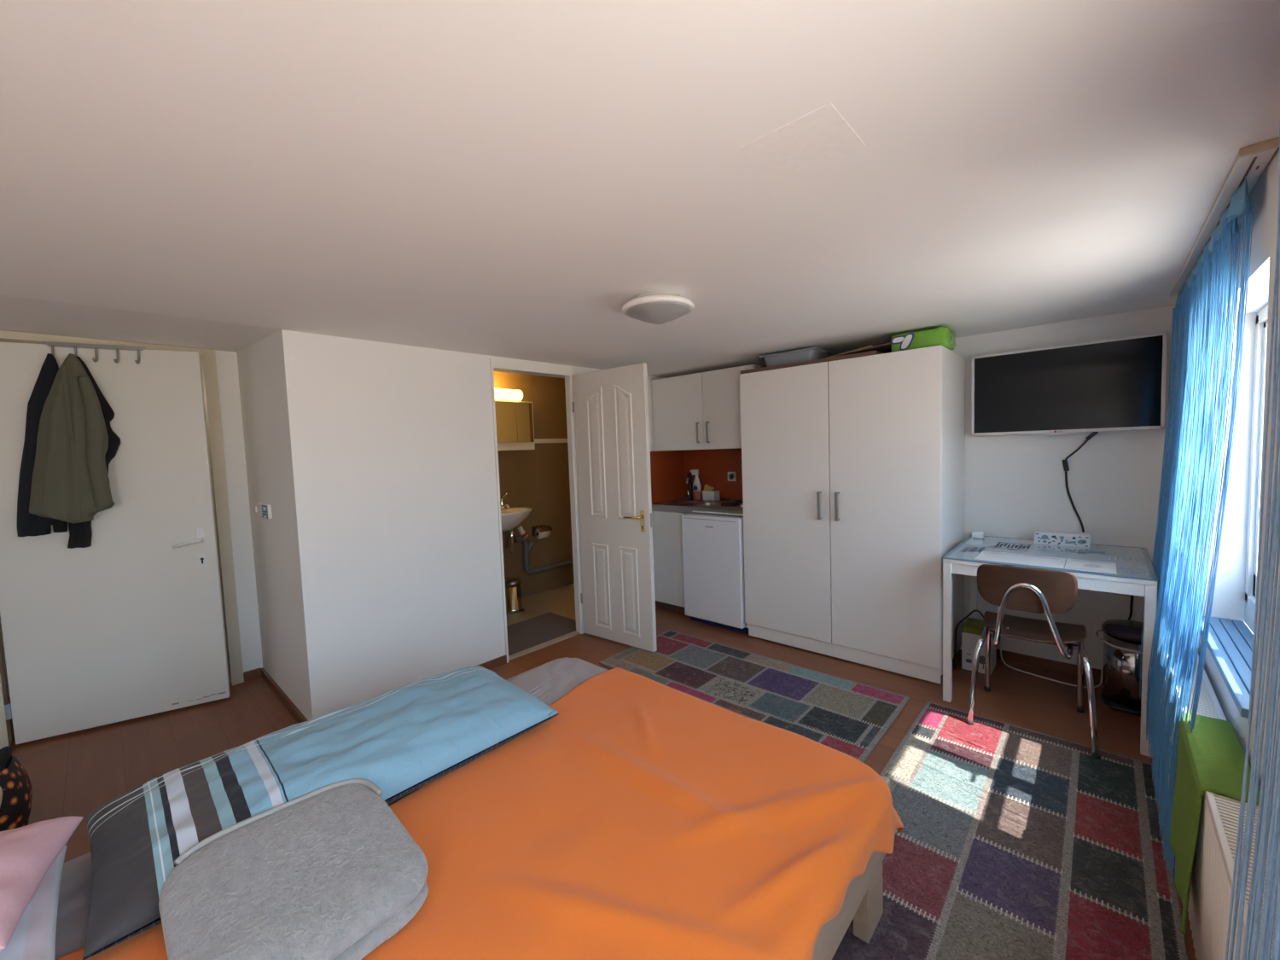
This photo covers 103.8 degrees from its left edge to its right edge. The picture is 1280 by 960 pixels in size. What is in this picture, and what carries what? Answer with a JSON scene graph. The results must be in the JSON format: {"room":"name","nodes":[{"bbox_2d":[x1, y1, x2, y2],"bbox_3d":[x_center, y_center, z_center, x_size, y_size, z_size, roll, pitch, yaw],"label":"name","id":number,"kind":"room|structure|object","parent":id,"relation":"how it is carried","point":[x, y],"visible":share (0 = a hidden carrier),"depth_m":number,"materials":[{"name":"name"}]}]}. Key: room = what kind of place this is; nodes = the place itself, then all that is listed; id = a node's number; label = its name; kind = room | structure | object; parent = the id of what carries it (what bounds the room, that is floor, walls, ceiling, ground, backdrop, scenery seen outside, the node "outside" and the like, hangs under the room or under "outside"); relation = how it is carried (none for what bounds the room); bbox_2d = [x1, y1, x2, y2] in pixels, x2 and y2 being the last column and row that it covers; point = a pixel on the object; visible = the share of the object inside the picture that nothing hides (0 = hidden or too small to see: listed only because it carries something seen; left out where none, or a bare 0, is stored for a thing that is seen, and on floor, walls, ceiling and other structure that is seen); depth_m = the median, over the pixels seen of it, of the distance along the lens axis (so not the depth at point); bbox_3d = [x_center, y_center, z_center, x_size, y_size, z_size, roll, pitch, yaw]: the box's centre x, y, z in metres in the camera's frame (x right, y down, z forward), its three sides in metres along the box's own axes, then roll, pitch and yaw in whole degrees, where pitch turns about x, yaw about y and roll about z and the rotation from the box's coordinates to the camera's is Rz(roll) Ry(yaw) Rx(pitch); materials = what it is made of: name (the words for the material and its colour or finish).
{"room":"studio apartment","nodes":[
{"label":"studio apartment","id":0,"kind":"room"},
{"bbox_2d":[0,616,10,703],"bbox_3d":[-3.861,0.260,2.899,0.100,2.500,2.600,1,5,43],"label":"wall","id":1,"kind":"structure","parent":0,"point":[1,631],"depth_m":2.96,"materials":[{"name":"paint"}]},
{"bbox_2d":[215,349,262,672],"bbox_3d":[-3.472,0.269,2.532,0.150,2.300,2.386,1,5,43],"label":"wall","id":2,"kind":"structure","parent":0,"point":[226,362],"depth_m":3.32,"materials":[{"name":"paint"}]},
{"bbox_2d":[0,341,230,744],"bbox_3d":[-2.945,0.314,2.778,0.911,2.106,0.110,-4,4,-30],"label":"door","id":3,"kind":"structure","parent":2,"relation":"in","point":[127,625],"depth_m":2.82,"materials":[{"name":"paint"}]},
{"bbox_2d":[16,353,58,536],"bbox_3d":[-3.119,-0.184,2.607,0.227,0.944,0.064,-4,4,-31],"label":"jacket","id":4,"kind":"object","parent":3,"relation":"hanging from","point":[27,524],"visible":0.47,"depth_m":2.58,"materials":[{"name":"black fabric"}]},
{"bbox_2d":[29,353,114,523],"bbox_3d":[-2.985,-0.216,2.601,0.320,0.883,0.098,-4,4,-29],"label":"jacket","id":5,"kind":"object","parent":3,"relation":"hanging from","point":[70,481],"visible":1,"depth_m":2.60,"materials":[{"name":"green fabric"}]},
{"bbox_2d":[52,355,120,548],"bbox_3d":[-2.989,-0.149,2.695,0.284,1.023,0.064,-4,4,-30],"label":"jacket","id":6,"kind":"object","parent":3,"relation":"hanging from","point":[80,533],"visible":0.32,"depth_m":2.71,"materials":[{"name":"black fabric"}]},
{"bbox_2d":[0,330,244,749],"bbox_3d":[-3.070,0.292,2.933,0.140,2.175,1.035,1,5,43],"label":"trim","id":7,"kind":"structure","parent":2,"relation":"attached to","point":[210,384],"depth_m":3.22,"materials":[{"name":"paint"}]},
{"bbox_2d":[243,667,261,681],"bbox_3d":[-2.607,1.308,3.376,0.014,0.060,0.094,1,5,43],"label":"baseboard","id":8,"kind":"structure","parent":2,"relation":"attached to","point":[252,674],"depth_m":3.37,"materials":[{"name":"brown wood"}]},
{"bbox_2d":[236,331,308,720],"bbox_3d":[-2.431,0.186,3.260,1.716,2.300,0.100,1,5,43],"label":"wall","id":9,"kind":"structure","parent":0,"point":[258,363],"depth_m":2.94,"materials":[{"name":"paint"}]},
{"bbox_2d":[255,502,272,518],"bbox_3d":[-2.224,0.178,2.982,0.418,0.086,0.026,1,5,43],"label":"light switch","id":10,"kind":"object","parent":9,"relation":"attached to","point":[264,509],"visible":1,"depth_m":2.95,"materials":[{"name":"white plastic"}]},
{"bbox_2d":[256,502,263,516],"bbox_3d":[-2.315,0.181,3.072,0.160,0.075,0.018,1,5,43],"label":"switch plate","id":11,"kind":"object","parent":10,"relation":"attached to","point":[259,506],"depth_m":3.06,"materials":[{"name":"white plastic"}]},
{"bbox_2d":[261,667,308,722],"bbox_3d":[-2.144,1.316,3.025,1.170,0.055,0.015,1,5,43],"label":"baseboard","id":12,"kind":"structure","parent":9,"relation":"attached to","point":[273,685],"depth_m":3.01,"materials":[{"name":"brown wood"}]},
{"bbox_2d":[277,329,664,721],"bbox_3d":[-0.666,0.087,3.835,0.100,2.300,3.344,1,5,43],"label":"wall","id":13,"kind":"structure","parent":0,"point":[390,447],"depth_m":2.91,"materials":[{"name":"paint"}]},
{"bbox_2d":[475,654,506,669],"bbox_3d":[-1.322,1.284,3.065,0.014,0.055,1.160,1,5,43],"label":"baseboard","id":14,"kind":"structure","parent":13,"relation":"attached to","point":[496,662],"depth_m":3.42,"materials":[{"name":"brown wood"}]},
{"bbox_2d":[489,358,584,663],"bbox_3d":[-0.764,0.202,3.728,0.125,2.092,0.719,1,5,43],"label":"trim","id":15,"kind":"structure","parent":13,"relation":"attached to","point":[501,365],"depth_m":3.88,"materials":[{"name":"paint"}]},
{"bbox_2d":[508,631,579,661],"bbox_3d":[-0.723,1.240,3.770,0.060,0.012,0.661,1,5,43],"label":"threshold","id":16,"kind":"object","parent":13,"relation":"attached to","point":[573,633],"depth_m":3.75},
{"bbox_2d":[572,362,657,651],"bbox_3d":[-0.220,0.206,3.698,0.706,2.024,0.097,1,5,39],"label":"door","id":17,"kind":"structure","parent":13,"relation":"in","point":[610,406],"depth_m":3.67,"materials":[{"name":"paint"}]},
{"bbox_2d":[651,380,656,451],"bbox_3d":[0.275,-0.601,4.746,0.033,0.643,0.440,1,5,43],"label":"trim","id":18,"kind":"structure","parent":13,"relation":"attached to","point":[651,381],"depth_m":4.59,"materials":[{"name":"white laminate"}]},
{"bbox_2d":[650,450,684,502],"bbox_3d":[0.235,-0.041,4.735,0.006,0.470,0.572,1,5,43],"label":"backsplash","id":19,"kind":"structure","parent":13,"relation":"attached to","point":[666,467],"depth_m":4.75,"materials":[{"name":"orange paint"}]},
{"bbox_2d":[493,371,574,598],"bbox_3d":[-1.648,0.074,4.616,0.130,2.300,2.964,1,5,43],"label":"wall","id":20,"kind":"structure","parent":0,"point":[538,479],"depth_m":5.20,"materials":[{"name":"tile"}]},
{"bbox_2d":[494,388,523,401],"bbox_3d":[-1.340,-0.799,4.698,0.181,0.106,0.475,1,5,43],"label":"wall lamp","id":21,"kind":"object","parent":20,"relation":"attached to","point":[500,394],"visible":0.5,"depth_m":4.70,"materials":[{"name":"white glass"}]},
{"bbox_2d":[494,400,535,450],"bbox_3d":[-1.348,-0.510,4.729,0.136,0.470,0.750,1,5,43],"label":"mirror","id":22,"kind":"object","parent":20,"relation":"attached to","point":[514,419],"visible":0.53,"depth_m":4.79,"materials":[{"name":"mirror"}]},
{"bbox_2d":[500,507,532,553],"bbox_3d":[-1.260,0.491,4.641,0.418,0.413,0.592,1,5,43],"label":"washbasin","id":23,"kind":"object","parent":20,"relation":"attached to","point":[511,518],"visible":0.53,"depth_m":4.61,"materials":[{"name":"ceramic"}]},
{"bbox_2d":[500,493,509,510],"bbox_3d":[-1.270,0.201,4.720,0.138,0.158,0.050,1,4,36],"label":"tap","id":24,"kind":"object","parent":23,"relation":"on","point":[503,504],"visible":0.83,"depth_m":4.73,"materials":[{"name":"silver metal"}]},
{"bbox_2d":[531,524,552,539],"bbox_3d":[-1.000,0.533,5.128,0.141,0.125,0.160,1,5,43],"label":"toilet roll holder","id":25,"kind":"object","parent":20,"relation":"attached to","point":[542,531],"visible":1,"depth_m":5.10,"materials":[{"name":"metal"}]},
{"bbox_2d":[514,525,573,574],"bbox_3d":[-0.925,0.685,5.250,0.092,0.513,0.842,1,5,43],"label":"pipe","id":26,"kind":"object","parent":20,"relation":"attached to","point":[527,546],"visible":0.97,"depth_m":5.03,"materials":[{"name":"white plastic"}]},
{"bbox_2d":[534,438,567,443],"bbox_3d":[-0.907,-0.413,5.297,0.025,0.045,0.635,1,5,43],"label":"trim","id":27,"kind":"structure","parent":20,"relation":"attached to","point":[536,440],"depth_m":5.25,"materials":[{"name":"paint"}]},
{"bbox_2d":[9,582,1197,959],"bbox_3d":[-0.731,1.386,2.325,5.420,0.100,5.830,1,5,43],"label":"floor","id":28,"kind":"structure","parent":0,"point":[1017,698],"depth_m":2.73,"materials":[{"name":"laminate"}]},
{"bbox_2d":[0,745,32,831],"bbox_3d":[-2.591,1.251,1.905,0.374,0.352,0.353,1,5,43],"label":"tote bag","id":29,"kind":"object","parent":28,"relation":"on","point":[15,786],"visible":0.91,"depth_m":1.95,"materials":[{"name":"fabric"}]},
{"bbox_2d":[504,577,523,613],"bbox_3d":[-1.176,1.061,4.638,0.181,0.295,0.170,-3,4,-18],"label":"pedal bin","id":30,"kind":"object","parent":28,"relation":"on","point":[513,592],"visible":0.82,"depth_m":4.57,"materials":[{"name":"silver metal"}]},
{"bbox_2d":[506,611,575,655],"bbox_3d":[-0.870,1.231,4.073,0.555,0.010,0.770,1,5,43],"label":"bath mat","id":31,"kind":"object","parent":28,"relation":"on","point":[524,635],"visible":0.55,"depth_m":4.08,"materials":[{"name":"grey fabric"}]},
{"bbox_2d":[651,509,688,612],"bbox_3d":[0.428,0.702,4.609,0.475,0.900,0.595,1,5,43],"label":"base cabinet","id":32,"kind":"object","parent":28,"relation":"on","point":[667,538],"visible":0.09,"depth_m":4.41,"materials":[{"name":"white laminate"}]},
{"bbox_2d":[651,496,743,516],"bbox_3d":[0.622,0.222,4.386,1.043,0.059,0.594,1,5,43],"label":"countertop","id":33,"kind":"structure","parent":32,"relation":"on","point":[683,504],"depth_m":4.29,"materials":[{"name":"metal"}]},
{"bbox_2d":[686,471,692,500],"bbox_3d":[0.450,0.060,4.681,0.054,0.260,0.193,-1,4,21],"label":"tap","id":34,"kind":"object","parent":33,"relation":"on","point":[689,480],"visible":0.98,"depth_m":4.73,"materials":[{"name":"black plastic"}]},
{"bbox_2d":[690,469,701,500],"bbox_3d":[0.520,0.044,4.689,0.112,0.285,0.060,1,5,43],"label":"spray bottle","id":35,"kind":"object","parent":33,"relation":"on","point":[696,485],"visible":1,"depth_m":4.66,"materials":[{"name":"white plastic"}]},
{"bbox_2d":[701,490,720,500],"bbox_3d":[0.648,0.143,4.596,0.140,0.090,0.080,1,5,43],"label":"sponge holder","id":36,"kind":"object","parent":33,"relation":"on","point":[706,496],"visible":0.93,"depth_m":4.56,"materials":[{"name":"white plastic"}]},
{"bbox_2d":[703,484,714,491],"bbox_3d":[0.628,0.102,4.610,0.113,0.119,0.040,1,5,43],"label":"sponge","id":37,"kind":"object","parent":36,"relation":"in","point":[706,487],"visible":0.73,"depth_m":4.59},
{"bbox_2d":[701,499,743,509],"bbox_3d":[0.830,0.192,4.174,0.420,0.032,0.500,1,5,43],"label":"cooktop","id":38,"kind":"object","parent":33,"relation":"in","point":[735,503],"visible":0.69,"depth_m":4.07,"materials":[{"name":"metal"}]},
{"bbox_2d":[681,512,747,633],"bbox_3d":[0.779,0.714,4.217,0.553,0.900,0.658,1,5,43],"label":"fridge","id":39,"kind":"object","parent":28,"relation":"on","point":[713,544],"visible":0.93,"depth_m":3.95,"materials":[{"name":"white metal"}]},
{"bbox_2d":[599,629,909,762],"bbox_3d":[0.615,1.233,3.118,1.735,0.010,0.765,1,5,43],"label":"rug","id":40,"kind":"object","parent":28,"relation":"on","point":[850,718],"visible":0.95,"depth_m":2.94,"materials":[{"name":"fabric"}]},
{"bbox_2d":[812,775,890,959],"bbox_3d":[-0.506,1.170,1.248,1.503,0.448,2.085,1,5,43],"label":"frame","id":41,"kind":"object","parent":28,"relation":"on","point":[863,903],"visible":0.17,"depth_m":1.34,"materials":[{"name":"beige wood"}]},
{"bbox_2d":[54,657,608,959],"bbox_3d":[-0.511,1.020,1.266,1.483,0.185,2.073,1,5,43],"label":"mattress","id":42,"kind":"object","parent":41,"relation":"on","point":[549,682],"visible":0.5,"depth_m":1.26,"materials":[{"name":"grey fabric"}]},
{"bbox_2d":[0,845,67,959],"bbox_3d":[-1.429,0.931,0.832,0.560,0.118,0.620,1,5,43],"label":"pillow","id":43,"kind":"object","parent":42,"relation":"on","point":[33,938],"visible":0.6,"depth_m":1.00,"materials":[{"name":"pink fabric"}]},
{"bbox_2d":[0,816,82,951],"bbox_3d":[-1.464,0.824,0.865,0.600,0.150,0.430,-5,4,-36],"label":"pillow","id":44,"kind":"object","parent":43,"relation":"on","point":[27,852],"visible":1,"depth_m":1.03,"materials":[{"name":"pink fabric"}]},
{"bbox_2d":[82,665,558,959],"bbox_3d":[-0.879,0.842,1.564,0.537,0.171,1.150,1,5,43],"label":"duvet","id":45,"kind":"object","parent":42,"relation":"on","point":[402,740],"visible":0.9,"depth_m":1.39,"materials":[{"name":"blue fabric"}]},
{"bbox_2d":[54,667,904,959],"bbox_3d":[-0.366,1.005,1.103,1.228,0.216,2.184,1,5,43],"label":"blanket","id":46,"kind":"object","parent":42,"relation":"on","point":[646,818],"visible":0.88,"depth_m":1.27,"materials":[{"name":"orange fabric"}]},
{"bbox_2d":[158,778,428,959],"bbox_3d":[-0.737,0.876,1.090,0.469,0.129,0.429,1,5,43],"label":"pillow","id":47,"kind":"object","parent":46,"relation":"on","point":[328,872],"visible":1,"depth_m":1.05,"materials":[{"name":"grey fabric"}]},
{"bbox_2d":[739,345,965,683],"bbox_3d":[1.461,0.194,3.546,1.298,1.970,0.700,1,5,43],"label":"wardrobe","id":48,"kind":"object","parent":28,"relation":"on","point":[853,469],"visible":0.96,"depth_m":3.21,"materials":[{"name":"white laminate"}]},
{"bbox_2d":[739,350,882,374],"bbox_3d":[1.288,-0.803,3.591,0.948,0.026,0.598,1,5,43],"label":"wooden board","id":49,"kind":"object","parent":48,"relation":"on","point":[872,352],"visible":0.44,"depth_m":3.31,"materials":[{"name":"wood"}]},
{"bbox_2d":[759,346,833,366],"bbox_3d":[1.127,-0.860,3.623,0.420,0.096,0.316,1,5,43],"label":"storage box","id":50,"kind":"object","parent":49,"relation":"on","point":[811,353],"visible":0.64,"depth_m":3.49,"materials":[{"name":"grey plastic"}]},
{"bbox_2d":[825,344,875,358],"bbox_3d":[1.449,-0.835,3.383,0.338,0.048,0.360,1,5,43],"label":"panel","id":51,"kind":"object","parent":49,"relation":"on","point":[871,345],"visible":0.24,"depth_m":3.21,"materials":[{"name":"cardboard"}]},
{"bbox_2d":[835,342,891,356],"bbox_3d":[1.526,-0.837,3.312,0.339,0.035,0.360,1,5,43],"label":"panel","id":52,"kind":"object","parent":51,"relation":"on","point":[884,348],"visible":0.44,"depth_m":3.20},
{"bbox_2d":[890,326,955,352],"bbox_3d":[1.726,-0.839,3.062,0.315,0.127,0.256,1,5,43],"label":"pack","id":53,"kind":"object","parent":48,"relation":"on","point":[944,336],"visible":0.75,"depth_m":2.96,"materials":[{"name":"green plastic"}]},
{"bbox_2d":[954,609,983,669],"bbox_3d":[2.120,1.013,3.231,0.384,0.317,0.056,-4,4,-26],"label":"power cable","id":54,"kind":"object","parent":28,"relation":"on","point":[973,611],"visible":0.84,"depth_m":3.13,"materials":[{"name":"black plastic"}]},
{"bbox_2d":[961,617,996,674],"bbox_3d":[2.146,1.030,3.164,0.170,0.302,0.204,1,5,43],"label":"appliance box","id":55,"kind":"object","parent":28,"relation":"on","point":[972,629],"visible":0.69,"depth_m":3.12,"materials":[{"name":"cardboard"}]},
{"bbox_2d":[965,653,985,669],"bbox_3d":[2.077,1.117,3.098,0.111,0.081,0.002,1,5,43],"label":"print","id":56,"kind":"object","parent":55,"relation":"attached to","point":[969,657],"depth_m":3.11},
{"bbox_2d":[832,701,1188,959],"bbox_3d":[1.317,1.288,1.824,0.881,0.010,1.743,1,5,43],"label":"rug","id":57,"kind":"object","parent":28,"relation":"on","point":[1015,842],"visible":0.88,"depth_m":1.73,"materials":[{"name":"fabric"}]},
{"bbox_2d":[965,564,1100,759],"bbox_3d":[2.003,0.797,2.543,0.501,0.853,0.685,1,5,43],"label":"chair","id":58,"kind":"object","parent":57,"relation":"on","point":[1038,590],"visible":1,"depth_m":2.36,"materials":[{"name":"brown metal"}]},
{"bbox_2d":[942,535,1158,756],"bbox_3d":[2.237,0.799,2.779,0.822,0.804,0.820,1,5,43],"label":"desk","id":59,"kind":"object","parent":28,"relation":"on","point":[1137,576],"visible":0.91,"depth_m":2.66,"materials":[{"name":"paint"}]},
{"bbox_2d":[971,530,984,538],"bbox_3d":[2.170,0.352,3.220,0.061,0.038,0.080,1,5,43],"label":"box","id":60,"kind":"object","parent":59,"relation":"on","point":[975,534],"visible":1,"depth_m":3.19,"materials":[{"name":"white plastic"}]},
{"bbox_2d":[974,550,1117,574],"bbox_3d":[2.058,0.414,2.568,0.548,0.002,0.257,1,5,43],"label":"place mat","id":61,"kind":"object","parent":59,"relation":"on","point":[1092,566],"visible":1,"depth_m":2.54,"materials":[{"name":"paper"}]},
{"bbox_2d":[989,552,1111,571],"bbox_3d":[2.066,0.414,2.561,0.490,0.001,0.257,1,5,43],"label":"print","id":62,"kind":"object","parent":61,"relation":"on","point":[1092,566],"depth_m":2.54,"materials":[{"name":"white paper"}]},
{"bbox_2d":[960,541,1140,570],"bbox_3d":[2.222,0.399,2.749,0.735,0.001,0.442,1,5,43],"label":"print","id":63,"kind":"object","parent":59,"relation":"on","point":[1123,560],"depth_m":2.75,"materials":[{"name":"blue"}]},
{"bbox_2d":[1000,631,1103,687],"bbox_3d":[2.470,1.032,3.025,0.504,0.290,0.204,1,5,43],"label":"cable","id":64,"kind":"object","parent":59,"relation":"hanging from","point":[1100,633],"visible":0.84,"depth_m":2.93,"materials":[{"name":"white plastic"}]},
{"bbox_2d":[1034,529,1090,547],"bbox_3d":[2.470,0.342,2.939,0.250,0.072,0.096,1,5,43],"label":"patterned box","id":65,"kind":"object","parent":59,"relation":"on","point":[1041,537],"visible":1,"depth_m":2.90,"materials":[{"name":"cardboard"}]},
{"bbox_2d":[1077,549,1148,575],"bbox_3d":[2.365,0.407,2.528,0.254,0.001,0.510,1,5,43],"label":"print","id":66,"kind":"object","parent":59,"relation":"on","point":[1131,563],"depth_m":2.55,"materials":[{"name":"blue"}]},
{"bbox_2d":[1128,595,1133,620],"bbox_3d":[2.718,0.642,2.851,0.118,0.476,0.040,0,4,33],"label":"power cable","id":67,"kind":"object","parent":59,"relation":"hanging from","point":[1131,596],"visible":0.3,"depth_m":2.82,"materials":[{"name":"black plastic"}]},
{"bbox_2d":[1100,619,1143,715],"bbox_3d":[2.598,0.976,2.642,0.254,0.440,0.282,1,5,43],"label":"waste bin","id":68,"kind":"object","parent":28,"relation":"on","point":[1122,638],"visible":0.72,"depth_m":2.60,"materials":[{"name":"silver metal"}]},
{"bbox_2d":[0,0,1279,378],"bbox_3d":[-0.765,-0.892,2.140,5.450,0.250,5.830,1,5,43],"label":"ceiling","id":69,"kind":"structure","parent":0,"point":[501,178],"depth_m":1.18,"materials":[{"name":"paint"}]},
{"bbox_2d":[622,290,694,324],"bbox_3d":[0.080,-0.746,2.213,0.320,0.110,0.320,1,5,43],"label":"ceiling lamp","id":70,"kind":"object","parent":69,"relation":"attached to","point":[655,307],"visible":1,"depth_m":2.12,"materials":[{"name":"white glass"}]},
{"bbox_2d":[740,102,866,180],"bbox_3d":[0.365,-0.744,1.119,0.200,0.001,0.200,1,5,43],"label":"hatch","id":71,"kind":"object","parent":69,"relation":"attached to","point":[822,136],"depth_m":1.11,"materials":[{"name":"paint"}]},
{"bbox_2d":[1169,137,1279,296],"bbox_3d":[2.024,-0.837,1.797,0.062,0.018,1.710,1,5,43],"label":"track","id":72,"kind":"object","parent":69,"relation":"attached to","point":[1251,161],"visible":0.77,"depth_m":1.33,"materials":[{"name":"paint"}]},
{"bbox_2d":[1139,175,1253,883],"bbox_3d":[2.054,0.158,1.916,0.126,1.980,1.535,1,5,43],"label":"curtain","id":73,"kind":"object","parent":72,"relation":"hanging from","point":[1189,407],"visible":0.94,"depth_m":1.60,"materials":[{"name":"blue fabric"}]},
{"bbox_2d":[1224,121,1279,959],"bbox_3d":[0.907,0.246,0.676,0.132,1.920,0.977,1,5,43],"label":"curtain","id":74,"kind":"object","parent":69,"relation":"hanging from","point":[1269,784],"visible":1,"depth_m":0.82,"materials":[{"name":"blue fabric"}]},
{"bbox_2d":[952,304,1180,669],"bbox_3d":[1.805,0.003,3.762,3.834,2.300,0.100,1,5,43],"label":"wall","id":75,"kind":"structure","parent":0,"point":[1015,485],"depth_m":3.00,"materials":[{"name":"paint"}]},
{"bbox_2d":[652,364,766,451],"bbox_3d":[0.646,-0.591,4.366,1.025,0.643,0.493,1,5,43],"label":"upper cabinet","id":76,"kind":"object","parent":75,"relation":"attached to","point":[701,410],"visible":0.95,"depth_m":4.21,"materials":[{"name":"white laminate"}]},
{"bbox_2d":[682,448,742,499],"bbox_3d":[0.814,-0.053,4.596,1.042,0.470,0.008,1,5,43],"label":"backsplash","id":77,"kind":"structure","parent":75,"relation":"attached to","point":[713,466],"depth_m":4.67,"materials":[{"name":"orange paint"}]},
{"bbox_2d":[727,471,735,481],"bbox_3d":[0.833,-0.032,4.564,0.084,0.084,0.014,1,5,43],"label":"wall socket","id":78,"kind":"object","parent":75,"relation":"attached to","point":[731,475],"visible":1,"depth_m":4.56,"materials":[{"name":"white plastic"}]},
{"bbox_2d":[996,648,1101,679],"bbox_3d":[2.568,1.143,3.090,0.955,0.055,0.014,1,5,43],"label":"baseboard","id":79,"kind":"structure","parent":75,"relation":"attached to","point":[1033,660],"depth_m":3.13,"materials":[{"name":"brown wood"}]},
{"bbox_2d":[971,331,1167,436],"bbox_3d":[2.479,-0.529,2.969,0.869,0.521,0.076,1,5,43],"label":"television","id":80,"kind":"object","parent":75,"relation":"attached to","point":[1114,384],"visible":1,"depth_m":2.90,"materials":[{"name":"black plastic"}]},
{"bbox_2d":[1062,431,1097,532],"bbox_3d":[2.582,0.015,2.950,0.028,0.682,0.160,-5,5,-42],"label":"power cable","id":81,"kind":"object","parent":80,"relation":"hanging from","point":[1065,462],"visible":0.87,"depth_m":2.98,"materials":[{"name":"black plastic"}]},
{"bbox_2d":[1093,626,1103,640],"bbox_3d":[2.708,0.904,2.938,0.084,0.084,0.014,1,5,43],"label":"wall socket","id":82,"kind":"object","parent":75,"relation":"attached to","point":[1096,629],"visible":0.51,"depth_m":2.95,"materials":[{"name":"white plastic"}]},
{"bbox_2d":[1171,147,1279,824],"bbox_3d":[1.050,0.297,0.581,0.180,2.160,5.630,1,5,43],"label":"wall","id":83,"kind":"structure","parent":0,"point":[1229,596],"depth_m":1.70,"materials":[{"name":"paint"}]},
{"bbox_2d":[1159,635,1279,959],"bbox_3d":[1.578,1.011,1.382,0.102,0.600,1.988,1,5,43],"label":"radiator","id":84,"kind":"object","parent":83,"relation":"attached to","point":[1213,861],"visible":0.32,"depth_m":1.12,"materials":[{"name":"metal"}]},
{"bbox_2d":[1169,712,1260,934],"bbox_3d":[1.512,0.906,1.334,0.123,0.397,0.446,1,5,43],"label":"wall","id":85,"kind":"structure","parent":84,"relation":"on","point":[1211,758],"depth_m":1.30,"materials":[{"name":"green paint"}]},
{"bbox_2d":[1198,304,1268,718],"bbox_3d":[1.929,0.005,1.550,0.187,1.170,0.920,1,5,43],"label":"window","id":86,"kind":"structure","parent":83,"relation":"in","point":[1230,642],"depth_m":1.80,"materials":[{"name":"paint"}]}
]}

